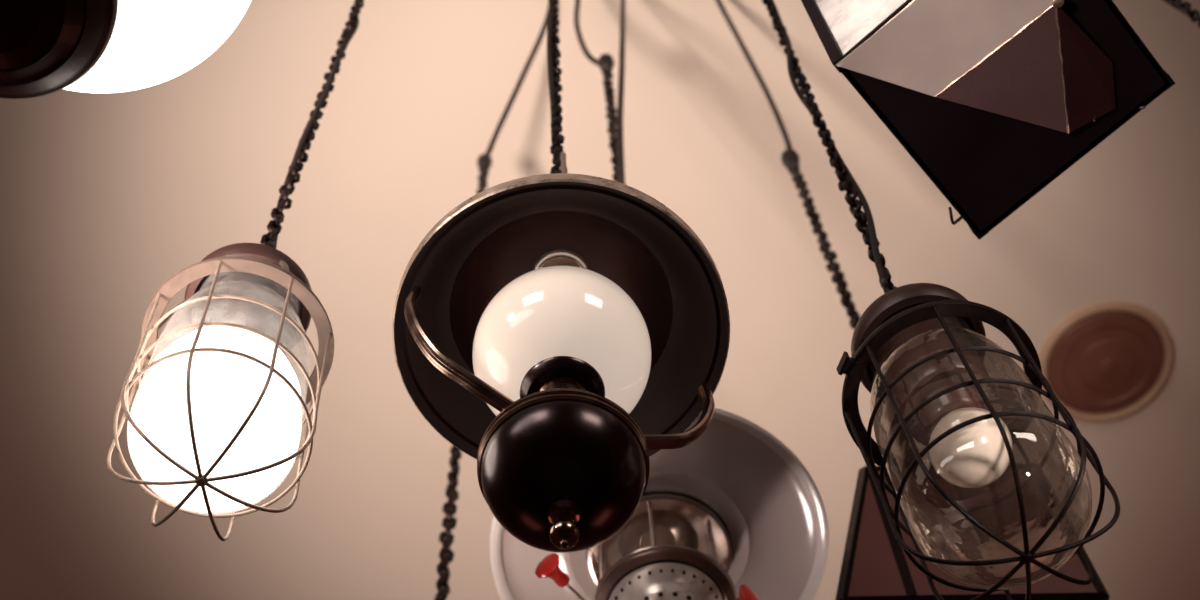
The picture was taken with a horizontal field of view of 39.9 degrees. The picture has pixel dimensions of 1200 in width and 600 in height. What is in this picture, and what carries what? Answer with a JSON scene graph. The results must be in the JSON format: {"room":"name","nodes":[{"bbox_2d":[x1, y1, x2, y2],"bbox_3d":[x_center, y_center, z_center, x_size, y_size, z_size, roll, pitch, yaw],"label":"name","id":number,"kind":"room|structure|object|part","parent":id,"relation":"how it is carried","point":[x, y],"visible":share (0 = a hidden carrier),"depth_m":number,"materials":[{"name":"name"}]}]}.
{"room":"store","nodes":[
{"label":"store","id":0,"kind":"room"},
{"bbox_2d":[0,0,1199,599],"bbox_3d":[0.284,-1.104,4.312,7.600,0.100,9.400,-1,-64,-1],"label":"ceiling","id":1,"kind":"structure","parent":0,"point":[105,198],"depth_m":4.70,"materials":[{"name":"paint"}]},
{"bbox_2d":[0,0,251,98],"bbox_3d":[-0.434,-0.904,2.516,0.281,3.264,0.281,-9,-64,3],"label":"pendant","id":2,"kind":"object","parent":1,"relation":"hanging from","point":[47,47],"visible":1,"depth_m":1.26,"materials":[{"name":"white glass"}]},
{"bbox_3d":[-0.396,-0.285,1.248,0.268,0.040,0.268,-1,-64,-1],"label":"lamp shade","id":3,"kind":"part","parent":2,"relation":"part of","materials":[{"name":"white"}]},
{"bbox_2d":[107,0,363,540],"bbox_3d":[-0.368,-0.553,2.736,0.175,3.180,0.174,-29,-67,12],"label":"lamp","id":4,"kind":"object","parent":1,"relation":"hanging from","point":[215,419],"visible":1,"depth_m":1.37,"materials":[{"name":"glass"}]},
{"bbox_3d":[-0.323,0.093,1.414,0.139,0.197,0.139,-1,-64,-1],"label":"bulb","id":5,"kind":"part","parent":4,"relation":"part of","materials":[{"name":"white glass"}]},
{"bbox_2d":[127,281,309,514],"bbox_3d":[-0.325,0.070,1.460,0.144,0.308,0.141,-1,-64,-1],"label":"glass jar","id":6,"kind":"object","parent":4,"relation":"on","point":[237,406],"depth_m":1.35,"materials":[{"name":"glass"}]},
{"bbox_3d":[-0.381,-0.636,2.907,0.019,2.725,0.018,-1,-64,-1],"label":"chain","id":7,"kind":"part","parent":4,"relation":"part of","materials":[{"name":"metal"}]},
{"bbox_3d":[-0.381,-0.636,2.907,0.022,2.747,0.028,-1,-64,-1],"label":"cord","id":8,"kind":"part","parent":4,"relation":"part of","materials":[{"name":"rubber"}]},
{"bbox_2d":[434,3,548,599],"bbox_3d":[-0.172,-0.181,3.381,0.056,2.368,0.445,23,-67,-12],"label":"hanging chain","id":9,"kind":"object","parent":1,"relation":"hanging from","point":[484,162],"visible":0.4,"depth_m":2.80,"materials":[{"name":"metal"}]},
{"bbox_3d":[-0.262,0.072,3.272,0.027,1.880,0.026,-1,-64,-1],"label":"chain","id":10,"kind":"part","parent":9,"relation":"part of","materials":[{"name":"metal"}]},
{"bbox_3d":[-0.193,-0.598,4.247,0.039,0.444,0.409,24,-67,-13],"label":"cord","id":11,"kind":"part","parent":9,"relation":"part of","materials":[{"name":"rubber"}]},
{"bbox_2d":[392,0,729,552],"bbox_3d":[-0.070,-0.548,2.675,0.303,3.309,0.303,16,-66,-9],"label":"pendant","id":12,"kind":"object","parent":1,"relation":"hanging from","point":[562,331],"visible":1,"depth_m":1.43,"materials":[{"name":"paint"}]},
{"bbox_3d":[-0.106,0.049,1.387,0.131,0.167,0.014,19,-66,-11],"label":"shade arm","id":13,"kind":"part","parent":12,"relation":"part of","materials":[{"name":"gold metal"}]},
{"bbox_3d":[-0.088,-0.658,2.900,0.036,2.756,0.025,-1,-64,-1],"label":"cord","id":14,"kind":"part","parent":12,"relation":"part of","materials":[{"name":"rubber"}]},
{"bbox_3d":[-0.086,-0.660,2.904,0.037,2.743,0.018,-1,-64,-1],"label":"chain","id":15,"kind":"part","parent":12,"relation":"part of","materials":[{"name":"metal"}]},
{"bbox_3d":[-0.036,0.003,1.548,0.303,0.140,0.303,-1,-64,-1],"label":"lamp shade","id":16,"kind":"part","parent":12,"relation":"part of","materials":[{"name":"metal"}]},
{"bbox_3d":[-0.033,0.049,1.452,0.157,0.147,0.157,-1,-64,-1],"label":"globe","id":17,"kind":"part","parent":12,"relation":"part of","materials":[{"name":"white glass"}]},
{"bbox_3d":[-0.028,0.144,1.257,0.128,0.064,0.128,-1,-64,-1],"label":"lamp shade","id":18,"kind":"part","parent":12,"relation":"part of","materials":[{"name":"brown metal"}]},
{"bbox_3d":[0.042,0.099,1.416,0.131,0.167,0.014,19,-66,-11],"label":"shade arm","id":19,"kind":"part","parent":12,"relation":"part of","materials":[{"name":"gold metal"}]},
{"bbox_2d":[489,0,827,599],"bbox_3d":[0.043,-0.185,3.059,0.420,2.944,0.420,40,-71,-19],"label":"lantern","id":20,"kind":"object","parent":1,"relation":"hanging from","point":[731,513],"visible":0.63,"depth_m":2.03,"materials":[{"name":"silver metal"}]},
{"bbox_3d":[-0.049,0.299,1.815,0.033,0.033,0.034,-37,-69,15],"label":"valve knob","id":21,"kind":"part","parent":20,"relation":"part of","materials":[{"name":"red plastic"}]},
{"bbox_3d":[-0.011,0.340,1.836,0.004,0.004,0.098,-37,-69,15],"label":"valve stem","id":22,"kind":"part","parent":20,"relation":"part of","materials":[{"name":"silver metal"}]},
{"bbox_3d":[-0.035,-0.710,4.077,0.051,0.652,0.097,-27,-66,11],"label":"cord","id":23,"kind":"part","parent":20,"relation":"part of","materials":[{"name":"rubber"}]},
{"bbox_3d":[0.002,0.314,1.978,0.006,0.102,0.005,20,-66,-11],"label":"support rod","id":24,"kind":"part","parent":20,"relation":"part of","materials":[{"name":"silver metal"}]},
{"bbox_3d":[0.042,-0.145,2.979,0.033,1.836,0.028,-1,-64,-1],"label":"chain","id":25,"kind":"part","parent":20,"relation":"part of","materials":[{"name":"metal"}]},
{"bbox_3d":[0.049,-0.543,3.700,0.075,1.481,0.039,-13,-64,5],"label":"slack cord","id":26,"kind":"part","parent":20,"relation":"part of","materials":[{"name":"rubber"}]},
{"bbox_3d":[0.061,0.268,1.957,0.005,0.102,0.006,-21,-65,8],"label":"support rod","id":27,"kind":"part","parent":20,"relation":"part of","materials":[{"name":"silver metal"}]},
{"bbox_2d":[619,509,695,552],"bbox_3d":[0.071,0.281,2.105,0.172,0.111,0.172,-1,-64,-1],"label":"chimney","id":28,"kind":"object","parent":20,"relation":"attached to","point":[678,526],"depth_m":2.15,"materials":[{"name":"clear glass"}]},
{"bbox_3d":[0.073,0.307,2.052,0.400,0.012,0.400,-1,-64,-1],"label":"lamp shade","id":29,"kind":"part","parent":20,"relation":"part of","materials":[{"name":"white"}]},
{"bbox_2d":[609,562,722,599],"bbox_3d":[0.078,0.388,1.887,0.138,0.116,0.138,-1,-64,-1],"label":"vent","id":30,"kind":"object","parent":20,"relation":"attached to","point":[627,580],"depth_m":1.91,"materials":[{"name":"metal"}]},
{"bbox_3d":[0.134,0.291,1.971,0.006,0.102,0.006,-1,-64,-1],"label":"support rod","id":31,"kind":"part","parent":20,"relation":"part of","materials":[{"name":"silver metal"}]},
{"bbox_3d":[0.157,0.337,1.839,0.034,0.033,0.033,-40,-69,16],"label":"valve knob","id":32,"kind":"part","parent":20,"relation":"part of","materials":[{"name":"red plastic"}]},
{"bbox_2d":[716,0,1109,599],"bbox_3d":[0.399,-0.121,3.216,0.322,2.738,0.345,-1,-64,-1],"label":"lantern","id":33,"kind":"object","parent":1,"relation":"hanging from","point":[875,566],"visible":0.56,"depth_m":1.99,"materials":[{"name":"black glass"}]},
{"bbox_3d":[0.347,-0.574,3.932,0.019,1.052,0.153,-38,-69,15],"label":"cord","id":34,"kind":"part","parent":33,"relation":"part of","materials":[{"name":"rubber"}]},
{"bbox_3d":[0.427,-0.008,2.876,0.043,1.330,0.027,-26,-66,11],"label":"chain","id":35,"kind":"part","parent":33,"relation":"part of","materials":[{"name":"metal"}]},
{"bbox_3d":[0.432,0.284,2.038,0.306,0.250,0.025,-1,-64,-1],"label":"panel","id":36,"kind":"part","parent":33,"relation":"part of","materials":[{"name":"clear glass"}]},
{"bbox_3d":[0.435,0.349,1.931,0.306,0.015,0.015,-1,-64,-1],"label":"rail","id":37,"kind":"part","parent":33,"relation":"part of","materials":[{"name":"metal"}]},
{"bbox_2d":[762,0,1119,599],"bbox_3d":[0.255,-0.536,2.691,0.180,3.309,0.172,-1,-64,-1],"label":"lamp","id":38,"kind":"object","parent":1,"relation":"hanging from","point":[991,489],"visible":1,"depth_m":1.37,"materials":[{"name":"metal"}]},
{"bbox_3d":[0.246,-0.625,2.872,0.019,2.851,0.018,-1,-64,-1],"label":"chain","id":39,"kind":"part","parent":38,"relation":"part of","materials":[{"name":"metal"}]},
{"bbox_3d":[0.246,-0.622,2.868,0.028,2.864,0.025,-1,-64,-1],"label":"cord","id":40,"kind":"part","parent":38,"relation":"part of","materials":[{"name":"rubber"}]},
{"bbox_3d":[0.301,0.119,1.349,0.068,0.072,0.068,-1,-64,-1],"label":"bulb","id":41,"kind":"part","parent":38,"relation":"part of","materials":[{"name":"beige glass"}]},
{"bbox_2d":[868,317,1091,589],"bbox_3d":[0.302,0.114,1.359,0.144,0.327,0.141,-1,-64,-1],"label":"glass jar","id":42,"kind":"object","parent":38,"relation":"on","point":[992,505],"depth_m":1.35,"materials":[{"name":"clear glass"}]},
{"bbox_3d":[0.336,0.087,1.401,0.038,0.020,0.039,-1,-64,-1],"label":"ballast plate","id":43,"kind":"part","parent":38,"relation":"part of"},
{"bbox_2d":[801,0,1175,239],"bbox_3d":[0.349,-0.823,2.822,0.264,2.826,0.259,-41,-69,16],"label":"lantern","id":44,"kind":"object","parent":1,"relation":"hanging from","point":[993,100],"visible":1,"depth_m":1.57,"materials":[{"name":"metal"}]},
{"bbox_3d":[0.224,-0.297,1.722,0.012,0.338,0.012,-39,-69,16],"label":"corner post","id":45,"kind":"part","parent":44,"relation":"part of","materials":[{"name":"metal"}]},
{"bbox_3d":[0.307,-0.366,1.689,0.226,0.320,0.003,-41,-69,16],"label":"pane","id":46,"kind":"part","parent":44,"relation":"part of","materials":[{"name":"glass"}]},
{"bbox_3d":[0.310,-0.295,1.538,0.234,0.006,0.006,-41,-69,16],"label":"rail","id":47,"kind":"part","parent":44,"relation":"part of","materials":[{"name":"metal"}]},
{"bbox_3d":[0.303,-0.145,1.611,0.006,0.006,0.240,-38,-69,16],"label":"rail","id":48,"kind":"part","parent":44,"relation":"part of","materials":[{"name":"metal"}]},
{"bbox_3d":[0.462,-0.137,1.620,0.234,0.006,0.006,-41,-69,16],"label":"rail","id":49,"kind":"part","parent":44,"relation":"part of","materials":[{"name":"metal"}]},
{"bbox_3d":[0.469,-0.287,1.547,0.006,0.006,0.240,-38,-69,16],"label":"rail","id":50,"kind":"part","parent":44,"relation":"part of","materials":[{"name":"metal"}]},
{"bbox_3d":[0.539,-0.282,1.738,0.012,0.338,0.012,-39,-69,16],"label":"corner post","id":51,"kind":"part","parent":44,"relation":"part of","materials":[{"name":"metal"}]},
{"bbox_2d":[1039,301,1174,422],"bbox_3d":[1.504,0.193,4.909,0.409,0.031,0.409,-1,-64,-1],"label":"ceiling vent","id":52,"kind":"object","parent":1,"relation":"in","point":[1106,362],"visible":0.94,"depth_m":4.90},
{"bbox_2d":[1163,0,1199,27],"bbox_3d":[0.958,-0.695,3.175,0.090,2.337,0.090,-6,-64,1],"label":"chain","id":53,"kind":"object","parent":1,"relation":"hanging from","point":[1194,15],"visible":1,"depth_m":2.73,"materials":[{"name":"metal"}]}
]}

